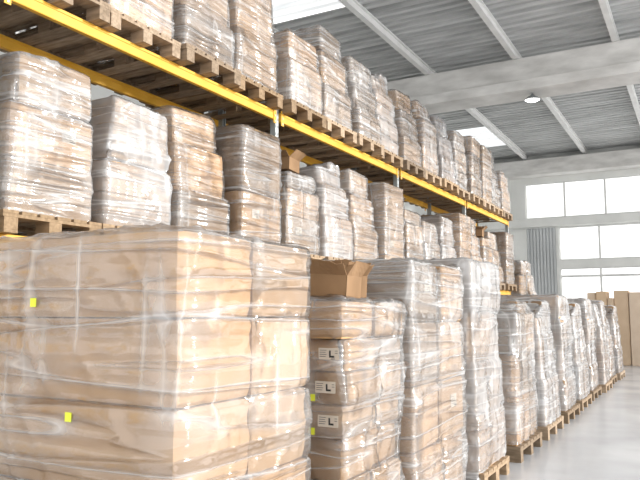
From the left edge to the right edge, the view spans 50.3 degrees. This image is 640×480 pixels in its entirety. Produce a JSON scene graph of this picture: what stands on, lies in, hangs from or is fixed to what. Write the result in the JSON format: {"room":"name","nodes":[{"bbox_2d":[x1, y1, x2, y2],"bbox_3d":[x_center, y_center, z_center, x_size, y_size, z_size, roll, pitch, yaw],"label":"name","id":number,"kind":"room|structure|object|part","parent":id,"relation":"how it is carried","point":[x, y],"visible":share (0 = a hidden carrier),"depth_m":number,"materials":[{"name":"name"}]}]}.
{"room":"distribution center","nodes":[
{"label":"distribution center","id":0,"kind":"room"},
{"bbox_2d":[0,51,426,214],"bbox_3d":[-3.196,-0.772,14.417,0.250,7.400,31.800,-3,-7,29],"label":"wall","id":1,"kind":"structure","parent":0,"point":[97,92],"depth_m":13.22,"materials":[{"name":"paint"}]},
{"bbox_2d":[387,37,639,114],"bbox_3d":[7.330,-3.892,14.280,18.600,0.815,0.820,-3,-7,29],"label":"beam","id":2,"kind":"structure","parent":1,"relation":"attached to","point":[617,63],"depth_m":15.44,"materials":[{"name":"concrete"}]},
{"bbox_2d":[274,0,639,159],"bbox_3d":[5.846,-5.022,9.755,16.700,0.060,31.705,-3,-7,29],"label":"ceiling","id":3,"kind":"structure","parent":0,"point":[447,35],"depth_m":15.39,"materials":[{"name":"grey metal"}]},
{"bbox_2d":[272,0,343,22],"bbox_3d":[-4.241,-5.353,6.661,2.100,0.060,16.455,-3,-7,29],"label":"window","id":4,"kind":"structure","parent":3,"relation":"attached to","point":[283,10],"depth_m":13.52,"materials":[{"name":"white glass"}]},
{"bbox_2d":[456,127,505,146],"bbox_3d":[5.303,-3.530,23.711,2.100,0.060,2.705,-3,-7,29],"label":"window","id":5,"kind":"structure","parent":3,"relation":"attached to","point":[485,137],"depth_m":23.30,"materials":[{"name":"white glass"}]},
{"bbox_2d":[524,93,540,102],"bbox_3d":[4.836,-3.244,15.537,0.370,0.207,0.370,-3,-7,29],"label":"ceiling lamp","id":6,"kind":"object","parent":3,"relation":"hanging from","point":[532,98],"visible":1,"depth_m":15.45,"materials":[{"name":"metal"}]},
{"bbox_2d":[525,98,539,102],"bbox_3d":[4.836,-3.164,15.529,0.330,0.047,0.330,-3,-7,29],"label":"diffuser","id":7,"kind":"object","parent":6,"relation":"attached to","point":[528,100],"depth_m":15.47,"materials":[{"name":"white plastic"}]},
{"bbox_2d":[431,145,639,294],"bbox_3d":[12.687,0.201,23.522,18.600,7.400,0.250,-3,-7,29],"label":"wall","id":8,"kind":"structure","parent":0,"point":[516,188],"depth_m":25.59,"materials":[{"name":"paint"}]},
{"bbox_2d":[338,0,528,159],"bbox_3d":[0.356,-4.581,12.652,0.120,0.199,31.480,-3,-7,29],"label":"trim","id":9,"kind":"structure","parent":8,"relation":"attached to","point":[354,6],"depth_m":15.41,"materials":[{"name":"paint"}]},
{"bbox_2d":[468,0,586,153],"bbox_3d":[2.209,-4.691,11.626,0.120,0.199,31.480,-3,-7,29],"label":"trim","id":10,"kind":"structure","parent":8,"relation":"attached to","point":[479,6],"depth_m":15.13,"materials":[{"name":"paint"}]},
{"bbox_2d":[527,227,557,294],"bbox_3d":[8.407,1.786,25.650,1.080,4.500,0.080,-3,-7,29],"label":"door","id":11,"kind":"structure","parent":8,"relation":"in","point":[541,242],"depth_m":25.71,"materials":[{"name":"grey metal"}]},
{"bbox_2d":[479,213,639,230],"bbox_3d":[12.571,-0.885,23.429,18.600,0.300,0.215,-3,-7,29],"label":"trim","id":12,"kind":"structure","parent":8,"relation":"attached to","point":[626,217],"depth_m":25.24,"materials":[{"name":"paint"}]},
{"bbox_2d":[492,148,639,179],"bbox_3d":[12.479,-2.971,23.485,18.600,0.600,0.595,-3,-7,29],"label":"beam","id":13,"kind":"structure","parent":8,"relation":"attached to","point":[627,158],"depth_m":24.98,"materials":[{"name":"concrete"}]},
{"bbox_2d":[525,174,639,219],"bbox_3d":[13.502,-1.785,23.243,12.700,1.370,0.090,-3,-7,29],"label":"window","id":14,"kind":"structure","parent":8,"relation":"in","point":[604,178],"depth_m":25.41,"materials":[{"name":"paint"}]},
{"bbox_2d":[559,222,639,260],"bbox_3d":[14.018,-0.150,22.780,11.520,1.260,0.090,-3,-7,29],"label":"window","id":15,"kind":"structure","parent":8,"relation":"in","point":[598,226],"depth_m":24.89,"materials":[{"name":"paint"}]},
{"bbox_2d":[560,266,639,294],"bbox_3d":[14.018,1.829,22.568,11.520,2.160,0.090,-3,-7,29],"label":"window","id":16,"kind":"structure","parent":8,"relation":"in","point":[600,275],"depth_m":24.73,"materials":[{"name":"paint"}]},
{"bbox_2d":[598,0,639,124],"bbox_3d":[4.061,-4.800,10.601,0.120,0.199,31.480,-3,-7,29],"label":"trim","id":17,"kind":"structure","parent":8,"relation":"attached to","point":[604,4],"depth_m":14.24,"materials":[{"name":"paint"}]},
{"bbox_2d":[499,365,639,479],"bbox_3d":[4.908,2.527,9.528,18.900,0.200,31.800,-3,-7,29],"label":"floor","id":18,"kind":"structure","parent":0,"point":[602,442],"depth_m":7.24,"materials":[{"name":"concrete"}]},
{"bbox_2d":[0,222,312,479],"bbox_3d":[-0.781,0.853,2.955,1.268,1.731,1.008,-3,-7,29],"label":"load","id":19,"kind":"object","parent":18,"relation":"on","point":[136,352],"visible":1,"depth_m":2.56,"materials":[{"name":"brown plastic"}]},
{"bbox_2d":[0,0,510,294],"bbox_3d":[0.019,0.505,8.769,0.860,3.660,16.910,-3,-7,29],"label":"rack","id":20,"kind":"object","parent":18,"relation":"on","point":[42,8],"visible":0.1,"depth_m":6.33,"materials":[{"name":"metal"}]},
{"bbox_2d":[0,51,101,237],"bbox_3d":[-2.301,-0.609,4.925,1.209,1.257,0.806,-3,-7,29],"label":"load","id":21,"kind":"object","parent":20,"relation":"on","point":[46,132],"visible":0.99,"depth_m":4.59,"materials":[{"name":"brown plastic"}]},
{"bbox_2d":[0,0,111,52],"bbox_3d":[-2.281,-2.282,5.084,1.200,1.337,0.821,-3,-7,29],"label":"load","id":22,"kind":"object","parent":20,"relation":"on","point":[15,21],"visible":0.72,"depth_m":5.09,"materials":[{"name":"wood"}]},
{"bbox_2d":[10,95,172,237],"bbox_3d":[-1.898,-0.500,5.628,1.205,1.189,0.804,-3,-7,29],"label":"load","id":23,"kind":"object","parent":20,"relation":"on","point":[132,185],"visible":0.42,"depth_m":5.30,"materials":[{"name":"brown plastic"}]},
{"bbox_2d":[7,0,180,75],"bbox_3d":[-1.899,-2.233,5.812,1.200,1.394,0.800,-3,-7,29],"label":"load","id":24,"kind":"object","parent":20,"relation":"on","point":[148,24],"visible":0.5,"depth_m":5.64,"materials":[{"name":"brown wood"}]},
{"bbox_2d":[91,0,241,104],"bbox_3d":[-1.468,-2.138,6.493,1.204,1.350,0.805,-3,-7,29],"label":"load","id":25,"kind":"object","parent":20,"relation":"on","point":[203,31],"visible":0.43,"depth_m":6.26,"materials":[{"name":"cardboard"}]},
{"bbox_2d":[151,105,229,233],"bbox_3d":[-1.493,-0.506,6.332,1.204,1.350,0.805,-3,-7,29],"label":"load","id":26,"kind":"object","parent":20,"relation":"on","point":[195,172],"visible":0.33,"depth_m":6.05,"materials":[{"name":"brown plastic"}]},
{"bbox_2d":[145,0,282,119],"bbox_3d":[-1.113,-2.053,7.223,1.213,1.336,0.800,-3,-7,29],"label":"load","id":27,"kind":"object","parent":20,"relation":"on","point":[251,21],"visible":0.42,"depth_m":6.98,"materials":[{"name":"cardboard"}]},
{"bbox_3d":[-1.101,0.367,7.483,0.160,3.660,0.160,-3,-7,29],"label":"upright post","id":28,"kind":"part","parent":20,"relation":"part of","materials":[{"name":"metal"}]},
{"bbox_2d":[214,124,281,242],"bbox_3d":[-1.055,-0.425,7.017,1.213,1.336,0.800,-3,-7,29],"label":"load","id":29,"kind":"object","parent":20,"relation":"on","point":[251,157],"visible":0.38,"depth_m":6.62,"materials":[{"name":"brown plastic"}]},
{"bbox_2d":[203,28,326,135],"bbox_3d":[-0.635,-1.880,7.987,1.204,1.155,0.800,-3,-7,29],"label":"load","id":30,"kind":"object","parent":20,"relation":"on","point":[299,81],"visible":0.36,"depth_m":7.64,"materials":[{"name":"cardboard"}]},
{"bbox_3d":[-0.490,0.331,7.145,0.160,3.660,0.160,-3,-7,29],"label":"upright post","id":31,"kind":"part","parent":20,"relation":"part of","materials":[{"name":"metal"}]},
{"bbox_2d":[279,149,324,259],"bbox_3d":[-0.660,-0.345,7.837,1.200,1.350,0.800,-3,-7,29],"label":"load","id":32,"kind":"object","parent":20,"relation":"on","point":[300,225],"visible":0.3,"depth_m":7.52,"materials":[{"name":"brown plastic"}]},
{"bbox_2d":[260,24,356,150],"bbox_3d":[-0.244,-1.923,8.709,1.200,1.394,0.800,-3,-7,29],"label":"load","id":33,"kind":"object","parent":20,"relation":"on","point":[337,104],"visible":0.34,"depth_m":8.43,"materials":[{"name":"cardboard"}]},
{"bbox_2d":[299,161,353,259],"bbox_3d":[-0.238,-0.268,8.516,1.200,1.341,0.821,-3,-7,29],"label":"load","id":34,"kind":"object","parent":20,"relation":"on","point":[335,232],"visible":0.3,"depth_m":8.16,"materials":[{"name":"cardboard"}]},
{"bbox_2d":[286,55,384,164],"bbox_3d":[0.176,-1.781,9.397,1.209,1.257,0.806,-3,-7,29],"label":"load","id":35,"kind":"object","parent":20,"relation":"on","point":[365,124],"visible":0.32,"depth_m":9.10,"materials":[{"name":"cardboard"}]},
{"bbox_2d":[307,73,402,172],"bbox_3d":[0.513,-1.746,10.124,1.200,1.341,0.821,-3,-7,29],"label":"load","id":36,"kind":"object","parent":20,"relation":"on","point":[385,110],"visible":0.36,"depth_m":9.91,"materials":[{"name":"cardboard"}]},
{"bbox_2d":[337,168,378,259],"bbox_3d":[0.138,-0.216,9.247,1.200,1.394,0.800,-3,-7,29],"label":"load","id":37,"kind":"object","parent":20,"relation":"on","point":[361,210],"visible":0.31,"depth_m":8.95,"materials":[{"name":"cardboard"}]},
{"bbox_2d":[365,182,404,259],"bbox_3d":[0.574,-0.115,9.928,1.213,1.336,0.800,-3,-7,29],"label":"load","id":38,"kind":"object","parent":20,"relation":"on","point":[387,200],"visible":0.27,"depth_m":9.50,"materials":[{"name":"cardboard"}]},
{"bbox_2d":[350,89,425,181],"bbox_3d":[0.972,-1.665,10.918,1.204,1.350,0.805,-3,-7,29],"label":"load","id":39,"kind":"object","parent":20,"relation":"on","point":[409,150],"visible":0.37,"depth_m":10.59,"materials":[{"name":"cardboard"}]},
{"bbox_3d":[1.139,0.642,10.055,0.160,3.660,0.160,-3,-7,29],"label":"upright post","id":40,"kind":"part","parent":20,"relation":"part of","materials":[{"name":"metal"}]},
{"bbox_2d":[369,100,441,189],"bbox_3d":[1.361,-1.611,11.632,1.200,1.394,0.800,-3,-7,29],"label":"load","id":41,"kind":"object","parent":20,"relation":"on","point":[427,132],"visible":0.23,"depth_m":11.33,"materials":[{"name":"cardboard"}]},
{"bbox_2d":[403,198,424,259],"bbox_3d":[0.997,-0.036,10.732,1.200,1.350,0.800,-3,-7,29],"label":"load","id":42,"kind":"object","parent":20,"relation":"on","point":[414,238],"visible":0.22,"depth_m":10.43,"materials":[{"name":"cardboard"}]},
{"bbox_2d":[391,115,458,196],"bbox_3d":[1.788,-1.510,12.306,1.200,1.337,0.821,-3,-7,29],"label":"load","id":43,"kind":"object","parent":20,"relation":"on","point":[447,171],"visible":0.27,"depth_m":12.00,"materials":[{"name":"cardboard"}]},
{"bbox_3d":[2.157,0.989,13.304,0.160,3.660,0.160,-3,-7,29],"label":"upright post","id":44,"kind":"part","parent":20,"relation":"part of","materials":[{"name":"metal"}]},
{"bbox_2d":[419,219,440,259],"bbox_3d":[1.363,0.139,11.444,1.204,1.155,0.800,-3,-7,29],"label":"load","id":45,"kind":"object","parent":20,"relation":"on","point":[432,249],"visible":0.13,"depth_m":11.17,"materials":[{"name":"cardboard"}]},
{"bbox_2d":[404,130,469,204],"bbox_3d":[2.150,-1.392,13.034,1.209,1.257,0.806,-3,-7,29],"label":"load","id":46,"kind":"object","parent":20,"relation":"on","point":[456,139],"visible":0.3,"depth_m":12.76,"materials":[{"name":"cardboard"}]},
{"bbox_2d":[421,215,456,258],"bbox_3d":[1.766,0.197,12.150,1.205,1.189,0.804,-3,-7,29],"label":"load","id":47,"kind":"object","parent":20,"relation":"on","point":[444,226],"visible":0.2,"depth_m":11.85,"materials":[{"name":"cardboard"}]},
{"bbox_2d":[421,212,471,258],"bbox_3d":[2.203,0.197,12.838,1.213,1.336,0.800,-3,-7,29],"label":"load","id":48,"kind":"object","parent":20,"relation":"on","point":[462,231],"visible":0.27,"depth_m":12.44,"materials":[{"name":"cardboard"}]},
{"bbox_2d":[415,136,484,209],"bbox_3d":[2.625,-1.355,13.821,1.204,1.350,0.805,-3,-7,29],"label":"load","id":49,"kind":"object","parent":20,"relation":"on","point":[472,147],"visible":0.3,"depth_m":13.47,"materials":[{"name":"cardboard"}]},
{"bbox_3d":[2.769,0.953,12.966,0.160,3.660,0.160,-3,-7,29],"label":"upright post","id":50,"kind":"part","parent":20,"relation":"part of","materials":[{"name":"metal"}]},
{"bbox_2d":[434,145,494,213],"bbox_3d":[3.018,-1.273,14.524,1.213,1.336,0.800,-3,-7,29],"label":"load","id":51,"kind":"object","parent":20,"relation":"on","point":[486,156],"visible":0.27,"depth_m":14.21,"materials":[{"name":"cardboard"}]},
{"bbox_2d":[447,157,502,218],"bbox_3d":[3.382,-1.224,15.251,1.200,1.394,0.800,-3,-7,29],"label":"load","id":52,"kind":"object","parent":20,"relation":"on","point":[495,191],"visible":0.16,"depth_m":15.11,"materials":[{"name":"cardboard"}]},
{"bbox_2d":[471,219,482,261],"bbox_3d":[2.614,0.254,13.652,1.200,1.394,0.800,-3,-7,29],"label":"load","id":53,"kind":"object","parent":20,"relation":"on","point":[475,248],"visible":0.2,"depth_m":13.52,"materials":[{"name":"cardboard"}]},
{"bbox_2d":[474,225,492,262],"bbox_3d":[3.000,0.352,14.361,1.200,1.350,0.800,-3,-7,29],"label":"load","id":54,"kind":"object","parent":20,"relation":"on","point":[486,252],"visible":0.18,"depth_m":14.03,"materials":[{"name":"cardboard"}]},
{"bbox_2d":[471,170,512,222],"bbox_3d":[3.783,-1.030,15.941,1.204,1.155,0.800,-3,-7,29],"label":"load","id":55,"kind":"object","parent":20,"relation":"on","point":[505,201],"visible":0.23,"depth_m":15.62,"materials":[{"name":"cardboard"}]},
{"bbox_2d":[484,231,505,289],"bbox_3d":[3.386,0.475,15.070,1.209,1.257,0.806,-3,-7,29],"label":"load","id":56,"kind":"object","parent":20,"relation":"on","point":[496,255],"visible":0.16,"depth_m":14.89,"materials":[{"name":"cardboard"}]},
{"bbox_2d":[489,231,516,290],"bbox_3d":[3.832,0.508,15.749,1.213,1.336,0.800,-3,-7,29],"label":"load","id":57,"kind":"object","parent":20,"relation":"on","point":[505,240],"visible":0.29,"depth_m":15.31,"materials":[{"name":"cardboard"}]},
{"bbox_2d":[273,258,407,479],"bbox_3d":[-0.196,0.964,3.994,1.254,1.732,0.891,-3,-7,29],"label":"load","id":58,"kind":"object","parent":18,"relation":"on","point":[355,387],"visible":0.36,"depth_m":3.58,"materials":[{"name":"brown cardboard"}]},
{"bbox_2d":[321,257,468,479],"bbox_3d":[0.326,1.040,4.917,1.232,1.777,1.160,-3,-7,29],"label":"load","id":59,"kind":"object","parent":18,"relation":"on","point":[433,428],"visible":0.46,"depth_m":4.52,"materials":[{"name":"brown plastic"}]},
{"bbox_2d":[422,257,509,479],"bbox_3d":[0.948,1.114,6.043,1.236,1.868,1.017,-3,-7,29],"label":"load","id":60,"kind":"object","parent":18,"relation":"on","point":[485,417],"visible":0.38,"depth_m":5.61,"materials":[{"name":"brown plastic"}]},
{"bbox_2d":[463,299,541,462],"bbox_3d":[1.593,1.367,7.186,1.215,1.608,1.026,-3,-7,29],"label":"load","id":61,"kind":"object","parent":18,"relation":"on","point":[516,343],"visible":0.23,"depth_m":6.71,"materials":[{"name":"brown plastic"}]},
{"bbox_2d":[498,299,563,440],"bbox_3d":[2.239,1.502,8.323,1.209,1.581,1.027,-3,-7,29],"label":"load","id":62,"kind":"object","parent":18,"relation":"on","point":[549,417],"visible":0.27,"depth_m":7.94,"materials":[{"name":"brown plastic"}]},
{"bbox_2d":[501,294,579,423],"bbox_3d":[2.861,1.582,9.447,1.217,1.661,1.071,-3,-7,29],"label":"load","id":63,"kind":"object","parent":18,"relation":"on","point":[562,330],"visible":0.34,"depth_m":8.99,"materials":[{"name":"brown plastic"}]},
{"bbox_2d":[548,302,591,410],"bbox_3d":[3.491,1.744,10.589,1.209,1.581,1.027,-3,-7,29],"label":"load","id":64,"kind":"object","parent":18,"relation":"on","point":[583,397],"visible":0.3,"depth_m":10.22,"materials":[{"name":"cardboard"}]},
{"bbox_2d":[567,298,601,400],"bbox_3d":[4.091,1.823,11.702,1.217,1.661,1.071,-3,-7,29],"label":"load","id":65,"kind":"object","parent":18,"relation":"on","point":[588,325],"visible":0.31,"depth_m":11.29,"materials":[{"name":"cardboard"}]},
{"bbox_2d":[587,293,595,299],"bbox_3d":[7.640,2.457,19.002,0.220,1.950,0.602,-3,-7,29],"label":"carton","id":66,"kind":"object","parent":18,"relation":"on","point":[592,296],"visible":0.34,"depth_m":18.83,"materials":[{"name":"cardboard"}]},
{"bbox_2d":[583,303,612,392],"bbox_3d":[4.742,1.979,12.787,1.209,1.581,1.027,-3,-7,29],"label":"load","id":67,"kind":"object","parent":18,"relation":"on","point":[602,345],"visible":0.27,"depth_m":12.25,"materials":[{"name":"plastic"}]},
{"bbox_2d":[596,291,608,304],"bbox_3d":[7.835,2.421,18.809,0.280,1.980,0.602,-3,-7,29],"label":"carton","id":68,"kind":"object","parent":18,"relation":"on","point":[602,296],"visible":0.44,"depth_m":18.63,"materials":[{"name":"cardboard"}]},
{"bbox_2d":[591,300,616,383],"bbox_3d":[5.335,2.062,13.936,1.217,1.661,1.071,-3,-7,29],"label":"load","id":69,"kind":"object","parent":18,"relation":"on","point":[599,303],"visible":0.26,"depth_m":13.63,"materials":[{"name":"plastic"}]},
{"bbox_2d":[607,298,613,305],"bbox_3d":[8.015,2.496,18.661,0.140,1.800,0.602,-3,-7,29],"label":"carton","id":70,"kind":"object","parent":18,"relation":"on","point":[610,300],"visible":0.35,"depth_m":18.49,"materials":[{"name":"cardboard"}]},
{"bbox_2d":[603,305,624,379],"bbox_3d":[5.996,2.219,15.029,1.209,1.581,1.027,-3,-7,29],"label":"load","id":71,"kind":"object","parent":18,"relation":"on","point":[611,311],"visible":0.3,"depth_m":14.61,"materials":[{"name":"plastic"}]},
{"bbox_2d":[614,290,631,365],"bbox_3d":[8.286,2.391,18.615,0.360,2.000,0.602,-3,-7,29],"label":"carton","id":72,"kind":"object","parent":18,"relation":"on","point":[621,298],"visible":0.64,"depth_m":18.34,"materials":[{"name":"cardboard"}]},
{"bbox_2d":[629,292,639,365],"bbox_3d":[8.586,2.393,18.401,0.340,1.950,0.602,-3,-7,29],"label":"carton","id":73,"kind":"object","parent":18,"relation":"on","point":[634,297],"visible":1,"depth_m":18.17,"materials":[{"name":"cardboard"}]},
{"bbox_3d":[4.438,2.503,16.527,1.213,1.336,0.800,-3,-7,29],"label":"load","id":74,"kind":"object","parent":18,"relation":"on","visible":0},
{"bbox_2d":[511,260,527,294],"bbox_3d":[4.435,1.173,16.674,1.204,1.350,0.805,-3,-7,29],"label":"load","id":75,"kind":"object","parent":74,"relation":"on","point":[520,272],"visible":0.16,"depth_m":16.26,"materials":[{"name":"cardboard"}]},
{"bbox_3d":[4.902,2.585,17.294,1.213,1.336,0.800,-3,-7,29],"label":"load","id":76,"kind":"object","parent":18,"relation":"on","visible":0},
{"bbox_2d":[523,260,536,294],"bbox_3d":[4.896,1.234,17.442,1.200,1.394,0.800,-3,-7,29],"label":"load","id":77,"kind":"object","parent":76,"relation":"on","point":[530,279],"visible":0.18,"depth_m":17.20,"materials":[{"name":"plastic"}]}
]}

